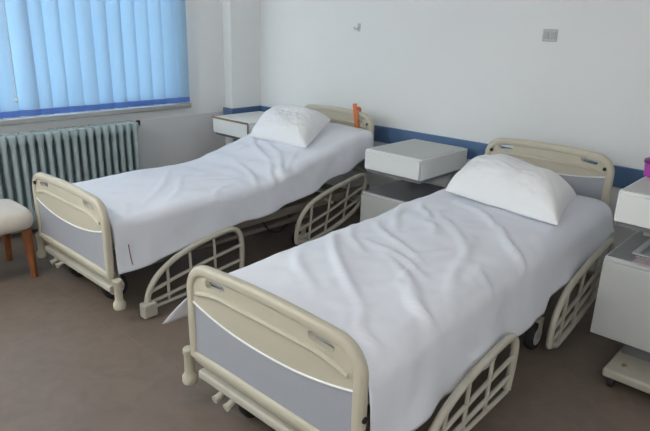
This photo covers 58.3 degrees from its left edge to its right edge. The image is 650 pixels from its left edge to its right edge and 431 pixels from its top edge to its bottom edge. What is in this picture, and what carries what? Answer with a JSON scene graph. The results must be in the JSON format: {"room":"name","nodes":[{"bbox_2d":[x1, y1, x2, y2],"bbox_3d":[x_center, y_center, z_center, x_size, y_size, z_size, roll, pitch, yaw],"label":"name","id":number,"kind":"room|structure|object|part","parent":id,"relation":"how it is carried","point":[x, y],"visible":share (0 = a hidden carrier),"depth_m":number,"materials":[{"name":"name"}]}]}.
{"room":"hospital room","nodes":[
{"label":"hospital room","id":0,"kind":"room"},
{"bbox_2d":[0,0,224,134],"bbox_3d":[-3.132,-0.987,3.475,0.260,2.750,6.780,18,24,40],"label":"window frame","id":1,"kind":"structure","parent":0,"point":[204,22],"depth_m":5.33,"materials":[{"name":"paint"}]},
{"bbox_2d":[0,120,140,221],"bbox_3d":[-2.146,-0.322,4.485,0.177,0.665,1.683,18,24,40],"label":"radiator","id":2,"kind":"object","parent":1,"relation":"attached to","point":[73,154],"visible":0.59,"depth_m":4.50,"materials":[{"name":"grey metal"}]},
{"bbox_2d":[0,0,189,118],"bbox_3d":[-2.023,-1.539,4.257,0.053,1.575,2.340,18,24,40],"label":"vertical blind","id":3,"kind":"object","parent":1,"relation":"attached to","point":[57,56],"visible":1,"depth_m":4.55,"materials":[{"name":"blue fabric"}]},
{"bbox_3d":[-2.227,-1.511,4.019,0.006,1.390,0.005,1,18,-2],"label":"bead chain","id":4,"kind":"part","parent":3,"relation":"part of","materials":[{"name":"white plastic"}]},
{"bbox_2d":[0,102,190,125],"bbox_3d":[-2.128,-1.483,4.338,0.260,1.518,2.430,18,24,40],"label":"windowsill","id":5,"kind":"structure","parent":1,"relation":"in","point":[44,118],"depth_m":4.66,"materials":[{"name":"white stone"}]},
{"bbox_2d":[0,111,225,236],"bbox_3d":[-3.185,0.024,3.575,0.004,0.765,6.420,18,24,40],"label":"wall","id":6,"kind":"structure","parent":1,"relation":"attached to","point":[167,141],"depth_m":5.37,"materials":[{"name":"paint"}]},
{"bbox_2d":[222,0,260,144],"bbox_3d":[-0.797,-1.623,5.592,0.120,2.750,0.360,18,24,40],"label":"wall column","id":7,"kind":"structure","parent":1,"relation":"attached to","point":[241,18],"depth_m":5.55,"materials":[{"name":"paint"}]},
{"bbox_2d":[0,197,649,430],"bbox_3d":[-0.939,1.087,1.954,6.380,0.120,7.180,18,24,40],"label":"floor","id":8,"kind":"structure","parent":0,"point":[70,361],"depth_m":2.85,"materials":[{"name":"plastic"}]},
{"bbox_2d":[0,199,37,276],"bbox_3d":[-2.221,0.032,3.548,0.442,0.822,0.738,18,24,40],"label":"chair","id":9,"kind":"object","parent":8,"relation":"on","point":[14,217],"visible":1,"depth_m":3.68,"materials":[{"name":"white fabric"}]},
{"bbox_3d":[-2.154,0.163,3.954,0.078,0.320,0.062,18,24,40],"label":"leg","id":10,"kind":"part","parent":9,"relation":"part of","materials":[{"name":"brown wood"}]},
{"bbox_3d":[-2.191,0.044,3.580,0.435,0.125,0.658,18,24,40],"label":"seat","id":11,"kind":"part","parent":9,"relation":"part of","materials":[{"name":"white fabric"}]},
{"bbox_3d":[-1.897,0.239,3.746,0.093,0.322,0.062,18,24,40],"label":"leg","id":12,"kind":"part","parent":9,"relation":"part of","materials":[{"name":"brown wood"}]},
{"bbox_2d":[32,104,373,318],"bbox_3d":[-0.713,-0.218,4.227,1.194,0.942,2.363,18,24,40],"label":"hospital bed","id":13,"kind":"object","parent":8,"relation":"on","point":[80,236],"visible":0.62,"depth_m":3.54,"materials":[{"name":"beige plastic"}]},
{"bbox_3d":[-1.497,-0.061,3.397,0.874,0.210,0.024,18,24,40],"label":"panel","id":14,"kind":"part","parent":13,"relation":"part of","materials":[{"name":"beige plastic"}]},
{"bbox_3d":[-1.502,0.104,3.451,0.874,0.253,0.018,18,24,40],"label":"insert panel","id":15,"kind":"part","parent":13,"relation":"part of","materials":[{"name":"grey plastic"}]},
{"bbox_3d":[-1.500,0.026,3.425,0.942,0.462,0.042,18,24,40],"label":"footboard","id":16,"kind":"part","parent":13,"relation":"part of","materials":[{"name":"beige plastic"}]},
{"bbox_3d":[-0.727,-0.332,4.171,0.870,0.363,2.174,18,24,40],"label":"mattress","id":17,"kind":"part","parent":13,"relation":"part of","materials":[{"name":"white fabric"}]},
{"bbox_3d":[-0.775,0.289,3.505,0.080,0.321,0.745,18,24,40],"label":"rail","id":18,"kind":"part","parent":13,"relation":"part of","materials":[{"name":"beige plastic"}]},
{"bbox_2d":[72,122,373,274],"bbox_3d":[-0.721,-0.286,4.199,1.017,0.558,2.214,18,24,40],"label":"sheet","id":19,"kind":"object","parent":13,"relation":"on","point":[155,214],"visible":0.78,"depth_m":3.85,"materials":[{"name":"white fabric"}]},
{"bbox_2d":[250,104,330,147],"bbox_3d":[-0.277,-0.727,4.613,0.747,0.280,0.436,18,24,40],"label":"pillow","id":20,"kind":"object","parent":19,"relation":"on","point":[286,124],"visible":0.99,"depth_m":4.46,"materials":[{"name":"white fabric"}]},
{"bbox_3d":[-0.716,-0.084,4.272,0.844,0.060,2.260,18,24,40],"label":"bed frame","id":21,"kind":"part","parent":13,"relation":"part of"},
{"bbox_3d":[0.057,-0.051,4.360,0.033,0.444,0.783,18,24,40],"label":"rail","id":22,"kind":"part","parent":13,"relation":"part of","materials":[{"name":"beige plastic"}]},
{"bbox_3d":[0.087,-0.671,4.968,0.818,0.504,0.042,18,24,40],"label":"headboard","id":23,"kind":"part","parent":13,"relation":"part of","materials":[{"name":"beige plastic"}]},
{"bbox_3d":[0.091,-0.810,4.922,0.750,0.143,0.024,18,24,40],"label":"panel","id":24,"kind":"part","parent":13,"relation":"part of","materials":[{"name":"beige plastic"}]},
{"bbox_2d":[353,103,360,127],"bbox_3d":[0.275,-0.803,4.747,0.080,0.224,0.082,18,24,40],"label":"strap","id":25,"kind":"object","parent":13,"relation":"hanging from","point":[355,108],"visible":0.84,"depth_m":4.71,"materials":[{"name":"orange plastic"}]},
{"bbox_3d":[0.085,-0.615,4.987,0.750,0.340,0.018,18,24,40],"label":"insert panel","id":26,"kind":"part","parent":13,"relation":"part of","materials":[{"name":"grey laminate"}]},
{"bbox_2d":[212,111,263,149],"bbox_3d":[-0.698,-0.548,5.499,0.544,0.770,0.650,18,24,40],"label":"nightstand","id":27,"kind":"object","parent":8,"relation":"on","point":[239,125],"visible":0.16,"depth_m":5.25,"materials":[{"name":"white laminate"}]},
{"bbox_3d":[-0.652,-0.766,5.452,0.490,0.021,0.540,18,24,40],"label":"slide rail","id":28,"kind":"part","parent":27,"relation":"part of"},
{"bbox_3d":[-0.855,-0.785,5.216,0.518,0.151,0.005,18,24,40],"label":"edge trim","id":29,"kind":"part","parent":27,"relation":"part of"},
{"bbox_3d":[-0.847,-0.782,5.225,0.494,0.129,0.015,18,24,40],"label":"drawer","id":30,"kind":"part","parent":27,"relation":"part of","materials":[{"name":"white laminate"}]},
{"bbox_3d":[-0.648,-0.916,5.403,0.486,0.005,0.536,18,24,40],"label":"panel","id":31,"kind":"part","parent":27,"relation":"part of","materials":[{"name":"white laminate"}]},
{"bbox_2d":[182,138,615,430],"bbox_3d":[0.569,0.246,2.931,1.092,0.942,2.363,18,24,40],"label":"hospital bed","id":32,"kind":"object","parent":8,"relation":"on","point":[258,348],"visible":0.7,"depth_m":2.22,"materials":[{"name":"beige plastic"}]},
{"bbox_3d":[-0.215,0.402,2.100,0.874,0.210,0.024,18,24,40],"label":"panel","id":33,"kind":"part","parent":32,"relation":"part of","materials":[{"name":"beige plastic"}]},
{"bbox_3d":[-0.220,0.568,2.155,0.874,0.253,0.018,18,24,40],"label":"insert panel","id":34,"kind":"part","parent":32,"relation":"part of","materials":[{"name":"grey plastic"}]},
{"bbox_3d":[-0.217,0.489,2.129,0.942,0.462,0.042,18,24,40],"label":"footboard","id":35,"kind":"part","parent":32,"relation":"part of","materials":[{"name":"beige plastic"}]},
{"bbox_2d":[163,188,613,430],"bbox_3d":[0.494,0.244,2.928,1.122,0.440,2.305,18,24,40],"label":"sheet","id":36,"kind":"object","parent":32,"relation":"on","point":[425,287],"visible":0.81,"depth_m":2.43,"materials":[{"name":"white fabric"}]},
{"bbox_2d":[445,154,576,224],"bbox_3d":[1.048,-0.198,3.292,0.403,0.253,0.850,-13,23,-37],"label":"pillow","id":37,"kind":"object","parent":36,"relation":"on","point":[506,182],"visible":1,"depth_m":3.12,"materials":[{"name":"white fabric"}]},
{"bbox_3d":[0.586,0.717,2.321,0.035,0.320,0.745,18,24,40],"label":"rail","id":38,"kind":"part","parent":32,"relation":"part of","materials":[{"name":"beige plastic"}]},
{"bbox_3d":[0.566,0.379,2.976,0.844,0.060,2.260,18,24,40],"label":"bed frame","id":39,"kind":"part","parent":32,"relation":"part of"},
{"bbox_3d":[1.373,-0.347,3.626,0.750,0.143,0.024,18,24,40],"label":"panel","id":40,"kind":"part","parent":32,"relation":"part of","materials":[{"name":"beige plastic"}]},
{"bbox_3d":[1.369,-0.208,3.672,0.818,0.504,0.042,18,24,40],"label":"headboard","id":41,"kind":"part","parent":32,"relation":"part of","materials":[{"name":"beige plastic"}]},
{"bbox_3d":[1.368,0.404,3.093,0.033,0.444,0.783,18,24,40],"label":"rail","id":42,"kind":"part","parent":32,"relation":"part of","materials":[{"name":"beige plastic"}]},
{"bbox_3d":[1.367,-0.151,3.691,0.750,0.340,0.018,18,24,40],"label":"insert panel","id":43,"kind":"part","parent":32,"relation":"part of","materials":[{"name":"grey plastic"}]},
{"bbox_2d":[360,139,467,221],"bbox_3d":[0.617,-0.116,4.305,0.510,0.768,0.680,18,24,40],"label":"base cabinet","id":44,"kind":"object","parent":8,"relation":"on","point":[416,162],"visible":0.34,"depth_m":4.14,"materials":[{"name":"white plastic"}]},
{"bbox_3d":[0.450,0.077,4.186,0.506,0.380,0.016,18,24,40],"label":"door","id":45,"kind":"part","parent":44,"relation":"part of","materials":[{"name":"grey paint"}]},
{"bbox_3d":[0.459,-0.348,4.019,0.464,0.129,0.015,18,24,40],"label":"drawer","id":46,"kind":"part","parent":44,"relation":"part of","materials":[{"name":"white plastic"}]},
{"bbox_2d":[365,180,444,201],"bbox_3d":[0.649,-0.181,4.318,0.490,0.006,0.530,18,24,40],"label":"shelf","id":47,"kind":"object","parent":44,"relation":"attached to","point":[401,190],"depth_m":4.30,"materials":[{"name":"grey"}]},
{"bbox_3d":[0.664,-0.335,4.256,0.460,0.021,0.570,18,24,40],"label":"slide rail","id":48,"kind":"part","parent":44,"relation":"part of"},
{"bbox_3d":[0.668,-0.484,4.207,0.456,0.005,0.566,18,24,40],"label":"panel","id":49,"kind":"part","parent":44,"relation":"part of","materials":[{"name":"grey paint"}]},
{"bbox_2d":[590,176,649,393],"bbox_3d":[1.634,0.332,2.770,0.492,0.934,0.640,18,24,40],"label":"bedside cabinet","id":50,"kind":"object","parent":8,"relation":"on","point":[621,313],"visible":1,"depth_m":2.71,"materials":[{"name":"white plastic"}]},
{"bbox_3d":[1.483,0.443,2.639,0.488,0.380,0.016,18,24,40],"label":"door","id":51,"kind":"part","parent":50,"relation":"part of","materials":[{"name":"grey paint"}]},
{"bbox_3d":[1.626,0.713,2.858,0.320,0.045,0.590,18,24,40],"label":"plate","id":52,"kind":"part","parent":50,"relation":"part of","materials":[{"name":"beige plastic"}]},
{"bbox_2d":[608,231,649,261],"bbox_3d":[1.668,0.189,2.757,0.472,0.006,0.490,18,24,40],"label":"shelf","id":53,"kind":"object","parent":50,"relation":"attached to","point":[623,253],"depth_m":2.82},
{"bbox_3d":[1.485,0.015,2.478,0.464,0.129,0.015,18,24,40],"label":"drawer","id":54,"kind":"part","parent":50,"relation":"part of","materials":[{"name":"white laminate"}]},
{"bbox_3d":[1.677,0.033,2.701,0.460,0.021,0.530,18,24,40],"label":"slide rail","id":55,"kind":"part","parent":50,"relation":"part of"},
{"bbox_3d":[1.681,-0.117,2.651,0.456,0.005,0.526,18,24,40],"label":"panel","id":56,"kind":"part","parent":50,"relation":"part of","materials":[{"name":"grey paint"}]},
{"bbox_2d":[632,239,649,259],"bbox_3d":[1.606,0.178,2.736,0.228,0.022,0.282,18,24,40],"label":"tray","id":57,"kind":"object","parent":50,"relation":"on","point":[643,251],"visible":1,"depth_m":2.74,"materials":[{"name":"grey ceramic"}]},
{"bbox_2d":[632,257,649,266],"bbox_3d":[1.493,0.222,2.623,0.180,0.003,0.100,18,24,40],"label":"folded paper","id":58,"kind":"object","parent":50,"relation":"on","point":[645,262],"visible":1,"depth_m":2.65,"materials":[{"name":"paper"}]},
{"bbox_2d":[644,157,649,177],"bbox_3d":[1.622,-0.230,2.839,0.132,0.087,0.132,18,24,40],"label":"container","id":59,"kind":"object","parent":50,"relation":"on","point":[646,160],"visible":1,"depth_m":2.83,"materials":[{"name":"plastic"}]},
{"bbox_3d":[1.623,-0.262,2.829,0.132,0.019,0.132,18,24,40],"label":"lid","id":60,"kind":"part","parent":59,"relation":"part of","materials":[{"name":"plastic"}]},
{"bbox_2d":[260,0,649,270],"bbox_3d":[1.486,-1.015,3.939,6.380,2.750,0.200,18,24,40],"label":"wall","id":61,"kind":"structure","parent":0,"point":[482,71],"depth_m":4.19,"materials":[{"name":"paint"}]},
{"bbox_2d":[223,106,644,187],"bbox_3d":[1.292,-0.342,3.916,5.920,0.133,0.382,18,24,40],"label":"trim","id":62,"kind":"structure","parent":61,"relation":"attached to","point":[624,177],"depth_m":4.47,"materials":[{"name":"blue paint"}]},
{"bbox_2d":[306,191,591,280],"bbox_3d":[1.449,0.298,4.220,5.786,0.080,0.014,18,24,40],"label":"baseboard","id":63,"kind":"structure","parent":61,"relation":"attached to","point":[313,195],"depth_m":5.31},
{"bbox_2d":[542,29,557,41],"bbox_3d":[1.454,-1.165,3.770,0.096,0.076,0.016,18,24,40],"label":"switch plate","id":64,"kind":"object","parent":61,"relation":"attached to","point":[550,35],"visible":1,"depth_m":3.77,"materials":[{"name":"grey plastic"}]}
]}

